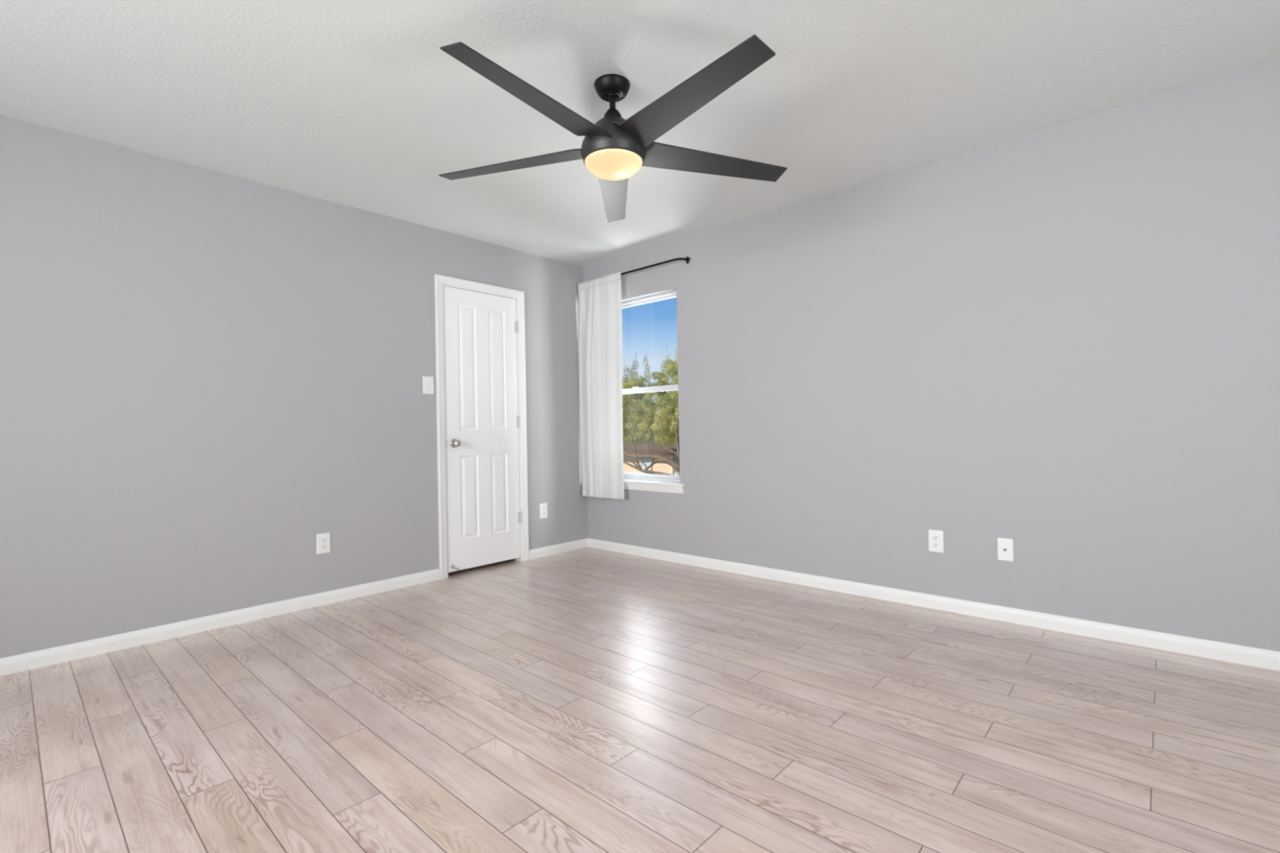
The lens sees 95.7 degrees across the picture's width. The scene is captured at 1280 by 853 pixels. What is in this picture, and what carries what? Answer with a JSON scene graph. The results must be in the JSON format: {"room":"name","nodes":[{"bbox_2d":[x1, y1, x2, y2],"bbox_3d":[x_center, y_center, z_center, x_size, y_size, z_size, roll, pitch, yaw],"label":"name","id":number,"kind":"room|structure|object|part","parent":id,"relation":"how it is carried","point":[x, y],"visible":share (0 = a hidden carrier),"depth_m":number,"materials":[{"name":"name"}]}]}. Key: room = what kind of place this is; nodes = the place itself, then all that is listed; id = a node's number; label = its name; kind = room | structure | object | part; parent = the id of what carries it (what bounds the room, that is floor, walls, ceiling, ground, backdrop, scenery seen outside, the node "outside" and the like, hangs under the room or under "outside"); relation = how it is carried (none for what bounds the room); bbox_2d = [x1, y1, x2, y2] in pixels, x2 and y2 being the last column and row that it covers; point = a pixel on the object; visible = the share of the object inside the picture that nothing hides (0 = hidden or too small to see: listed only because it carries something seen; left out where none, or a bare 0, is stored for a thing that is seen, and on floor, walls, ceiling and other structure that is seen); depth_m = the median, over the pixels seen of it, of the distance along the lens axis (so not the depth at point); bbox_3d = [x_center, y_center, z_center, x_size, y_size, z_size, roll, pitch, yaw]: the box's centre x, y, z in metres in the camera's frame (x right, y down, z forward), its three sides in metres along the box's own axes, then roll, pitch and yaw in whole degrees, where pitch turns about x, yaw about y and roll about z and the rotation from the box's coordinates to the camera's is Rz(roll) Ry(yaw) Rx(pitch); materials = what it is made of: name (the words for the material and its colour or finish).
{"room":"empty bedroom","nodes":[
{"label":"empty bedroom","id":0,"kind":"room"},
{"bbox_2d":[0,114,587,657],"bbox_3d":[-2.475,-0.147,2.960,0.140,2.440,6.080,-1,0,42],"label":"wall","id":1,"kind":"structure","parent":0,"point":[206,375],"depth_m":3.08,"materials":[{"name":"grey paint"}]},
{"bbox_2d":[0,568,439,675],"bbox_3d":[-2.867,1.040,2.383,0.013,0.074,4.399,-1,0,42],"label":"baseboard","id":2,"kind":"structure","parent":1,"relation":"attached to","point":[46,657],"depth_m":3.00,"materials":[{"name":"white paint"}]},
{"bbox_2d":[316,532,330,554],"bbox_3d":[-1.894,0.701,3.469,0.008,0.120,0.076,-1,0,42],"label":"wall outlet","id":3,"kind":"object","parent":1,"relation":"attached to","point":[323,540],"visible":1,"depth_m":3.47,"materials":[{"name":"white plastic"}]},
{"bbox_2d":[320,544,327,549],"bbox_3d":[-1.892,0.720,3.467,0.003,0.028,0.034,-1,0,42],"label":"receptacle","id":4,"kind":"object","parent":3,"relation":"attached to","point":[322,546],"depth_m":3.47,"materials":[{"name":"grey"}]},
{"bbox_2d":[320,537,327,542],"bbox_3d":[-1.893,0.681,3.467,0.003,0.028,0.034,-1,0,42],"label":"receptacle","id":5,"kind":"object","parent":3,"relation":"attached to","point":[322,540],"depth_m":3.47,"materials":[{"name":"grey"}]},
{"bbox_2d":[422,376,434,394],"bbox_3d":[-1.450,-0.284,3.978,0.017,0.120,0.078,-1,0,42],"label":"light switch","id":6,"kind":"object","parent":1,"relation":"attached to","point":[428,381],"visible":1,"depth_m":3.98,"materials":[{"name":"white plastic"}]},
{"bbox_2d":[434,274,528,579],"bbox_3d":[-1.188,-0.003,4.330,0.202,2.117,0.752,-1,0,42],"label":"door","id":7,"kind":"structure","parent":1,"relation":"in","point":[480,327],"depth_m":4.28,"materials":[{"name":"white paint"}]},
{"bbox_3d":[-1.301,0.119,4.101,0.064,0.064,0.064,-1,0,42],"label":"knob","id":8,"kind":"part","parent":7,"relation":"part of","materials":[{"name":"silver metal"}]},
{"bbox_2d":[539,502,547,518],"bbox_3d":[-0.781,0.684,4.697,0.008,0.120,0.076,-1,0,42],"label":"wall outlet","id":9,"kind":"object","parent":1,"relation":"attached to","point":[543,507],"visible":1,"depth_m":4.69,"materials":[{"name":"white plastic"}]},
{"bbox_2d":[528,537,587,559],"bbox_3d":[-0.666,1.012,4.811,0.013,0.074,0.646,-1,0,42],"label":"baseboard","id":10,"kind":"structure","parent":1,"relation":"attached to","point":[580,544],"depth_m":4.79,"materials":[{"name":"white paint"}]},
{"bbox_2d":[0,546,1279,852],"bbox_3d":[-0.116,1.018,0.834,6.430,0.001,5.800,-1,0,42],"label":"floor","id":11,"kind":"structure","parent":0,"point":[587,700],"depth_m":1.92,"materials":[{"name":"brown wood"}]},
{"bbox_2d":[0,0,1279,266],"bbox_3d":[-0.114,-1.503,0.804,6.580,0.160,6.080,-1,0,42],"label":"ceiling","id":12,"kind":"structure","parent":0,"point":[357,104],"depth_m":2.38,"materials":[{"name":"white paint"}]},
{"bbox_2d":[439,34,786,222],"bbox_3d":[-0.116,-1.224,2.351,1.550,0.381,1.538,-1,0,42],"label":"ceiling fan","id":13,"kind":"object","parent":12,"relation":"hanging from","point":[614,148],"visible":1,"depth_m":2.28,"materials":[{"name":"black metal"}]},
{"bbox_3d":[-0.541,-1.156,2.522,0.717,0.080,0.144,-1,0,17],"label":"blade","id":14,"kind":"part","parent":13,"relation":"part of","materials":[{"name":"black"}]},
{"bbox_3d":[-0.363,-1.162,2.026,0.144,0.080,0.717,-1,0,35],"label":"blade","id":15,"kind":"part","parent":13,"relation":"part of","materials":[{"name":"black"}]},
{"bbox_3d":[-0.109,-1.066,2.396,0.238,0.065,0.238,-1,0,42],"label":"lamp shade","id":16,"kind":"part","parent":13,"relation":"part of","materials":[{"name":"white glass"}]},
{"bbox_3d":[-0.124,-1.162,2.844,0.144,0.080,0.717,-1,0,-1],"label":"blade","id":17,"kind":"part","parent":13,"relation":"part of","materials":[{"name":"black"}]},
{"bbox_3d":[0.164,-1.171,2.042,0.144,0.080,0.717,-1,0,-37],"label":"blade","id":18,"kind":"part","parent":13,"relation":"part of","materials":[{"name":"black"}]},
{"bbox_3d":[0.311,-1.171,2.548,0.717,0.080,0.144,-1,0,-19],"label":"blade","id":19,"kind":"part","parent":13,"relation":"part of","materials":[{"name":"black"}]},
{"bbox_2d":[582,58,1279,651],"bbox_3d":[1.956,-0.230,2.951,6.440,2.440,0.140,-1,0,42],"label":"wall","id":20,"kind":"structure","parent":0,"point":[1061,342],"depth_m":2.92,"materials":[{"name":"grey paint"}]},
{"bbox_2d":[621,290,684,493],"bbox_3d":[-0.015,-0.265,4.709,1.000,1.551,0.174,-1,0,42],"label":"window","id":21,"kind":"structure","parent":20,"relation":"in","point":[651,484],"depth_m":4.60,"materials":[{"name":"white plastic"}]},
{"bbox_3d":[0.021,-0.654,4.759,0.854,0.735,0.024,-1,0,42],"label":"sash","id":22,"kind":"part","parent":21,"relation":"part of","materials":[{"name":"clear glass"}]},
{"bbox_3d":[0.011,0.043,4.729,0.854,0.738,0.034,-1,0,42],"label":"sash","id":23,"kind":"part","parent":21,"relation":"part of","materials":[{"name":"white plastic"}]},
{"bbox_3d":[-0.025,0.445,4.679,1.000,0.020,0.104,-1,0,42],"label":"sill","id":24,"kind":"part","parent":21,"relation":"part of","materials":[{"name":"white paint"}]},
{"bbox_2d":[621,256,689,275],"bbox_3d":[-0.079,-1.221,4.632,1.159,0.056,0.084,-1,0,42],"label":"curtain rod","id":25,"kind":"object","parent":20,"relation":"attached to","point":[686,259],"visible":0.68,"depth_m":4.38,"materials":[{"name":"black metal"}]},
{"bbox_2d":[577,271,624,500],"bbox_3d":[-0.342,-0.319,4.805,0.078,1.840,0.530,-1,0,-42],"label":"curtain","id":26,"kind":"object","parent":25,"relation":"hanging from","point":[599,299],"visible":1,"depth_m":4.81,"materials":[{"name":"white fabric"}]},
{"bbox_2d":[587,537,1279,671],"bbox_3d":[1.875,0.955,2.935,6.300,0.074,0.013,-1,0,42],"label":"baseboard","id":27,"kind":"structure","parent":20,"relation":"attached to","point":[1238,654],"depth_m":2.97,"materials":[{"name":"white paint"}]},
{"bbox_2d":[928,529,943,552],"bbox_3d":[1.618,0.628,3.167,0.076,0.120,0.008,-1,0,42],"label":"wall outlet","id":28,"kind":"object","parent":20,"relation":"attached to","point":[935,538],"visible":1,"depth_m":3.16,"materials":[{"name":"white plastic"}]},
{"bbox_2d":[932,542,938,547],"bbox_3d":[1.617,0.647,3.166,0.034,0.028,0.003,-1,0,42],"label":"receptacle","id":29,"kind":"object","parent":28,"relation":"attached to","point":[935,544],"depth_m":3.17,"materials":[{"name":"grey plastic"}]},
{"bbox_2d":[932,534,938,540],"bbox_3d":[1.616,0.608,3.166,0.034,0.028,0.003,-1,0,42],"label":"receptacle","id":30,"kind":"object","parent":28,"relation":"attached to","point":[935,537],"depth_m":3.17,"materials":[{"name":"grey plastic"}]},
{"bbox_2d":[996,537,1013,561],"bbox_3d":[1.857,0.627,2.946,0.070,0.114,0.016,-1,0,42],"label":"cable jack","id":31,"kind":"object","parent":20,"relation":"attached to","point":[1005,546],"visible":1,"depth_m":2.95,"materials":[{"name":"white plastic"}]},
{"label":"outside","id":32,"kind":"structure","parent":0,"visible":0},
{"bbox_3d":[7.451,3.974,28.589,70.000,0.200,44.560,-1,0,42],"label":"ground","id":33,"kind":"structure","parent":32,"visible":0},
{"bbox_2d":[622,348,657,446],"bbox_3d":[-0.534,0.711,20.293,2.015,6.555,3.928,-1,0,-41],"label":"cedar tree","id":34,"kind":"object","parent":33,"relation":"on","point":[630,440],"visible":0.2,"depth_m":19.32,"materials":[{"name":"green plant"}]},
{"bbox_2d":[622,359,679,475],"bbox_3d":[1.086,0.949,12.656,6.296,5.952,3.632,-1,0,42],"label":"oak tree","id":35,"kind":"object","parent":33,"relation":"on","point":[649,408],"visible":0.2,"depth_m":12.64,"materials":[{"name":"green plant"}]},
{"bbox_3d":[1.042,-0.788,12.646,6.328,2.557,3.710,-1,0,42],"label":"crown","id":36,"kind":"part","parent":35,"relation":"part of","materials":[{"name":"green plant"}]},
{"bbox_2d":[622,412,679,475],"bbox_3d":[1.671,1.647,26.741,14.800,4.650,7.820,-1,0,42],"label":"house","id":37,"kind":"structure","parent":33,"relation":"on","point":[662,467],"depth_m":22.98,"materials":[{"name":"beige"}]},
{"bbox_3d":[0.241,1.430,23.308,0.480,0.480,0.015,-1,0,42],"label":"pane","id":38,"kind":"part","parent":37,"relation":"part of","materials":[{"name":"grey"}]},
{"bbox_3d":[-0.685,1.982,24.133,14.000,0.180,0.045,-1,0,42],"label":"belt trim","id":39,"kind":"part","parent":37,"relation":"part of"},
{"bbox_3d":[1.264,2.481,22.369,0.080,2.950,0.060,-1,0,42],"label":"corner trim","id":40,"kind":"part","parent":37,"relation":"part of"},
{"bbox_2d":[651,339,677,447],"bbox_3d":[1.717,0.754,15.628,1.590,6.316,2.778,-1,0,-40],"label":"tree","id":41,"kind":"object","parent":33,"relation":"on","point":[673,438],"visible":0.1,"depth_m":15.95,"materials":[{"name":"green plant"}]}
]}

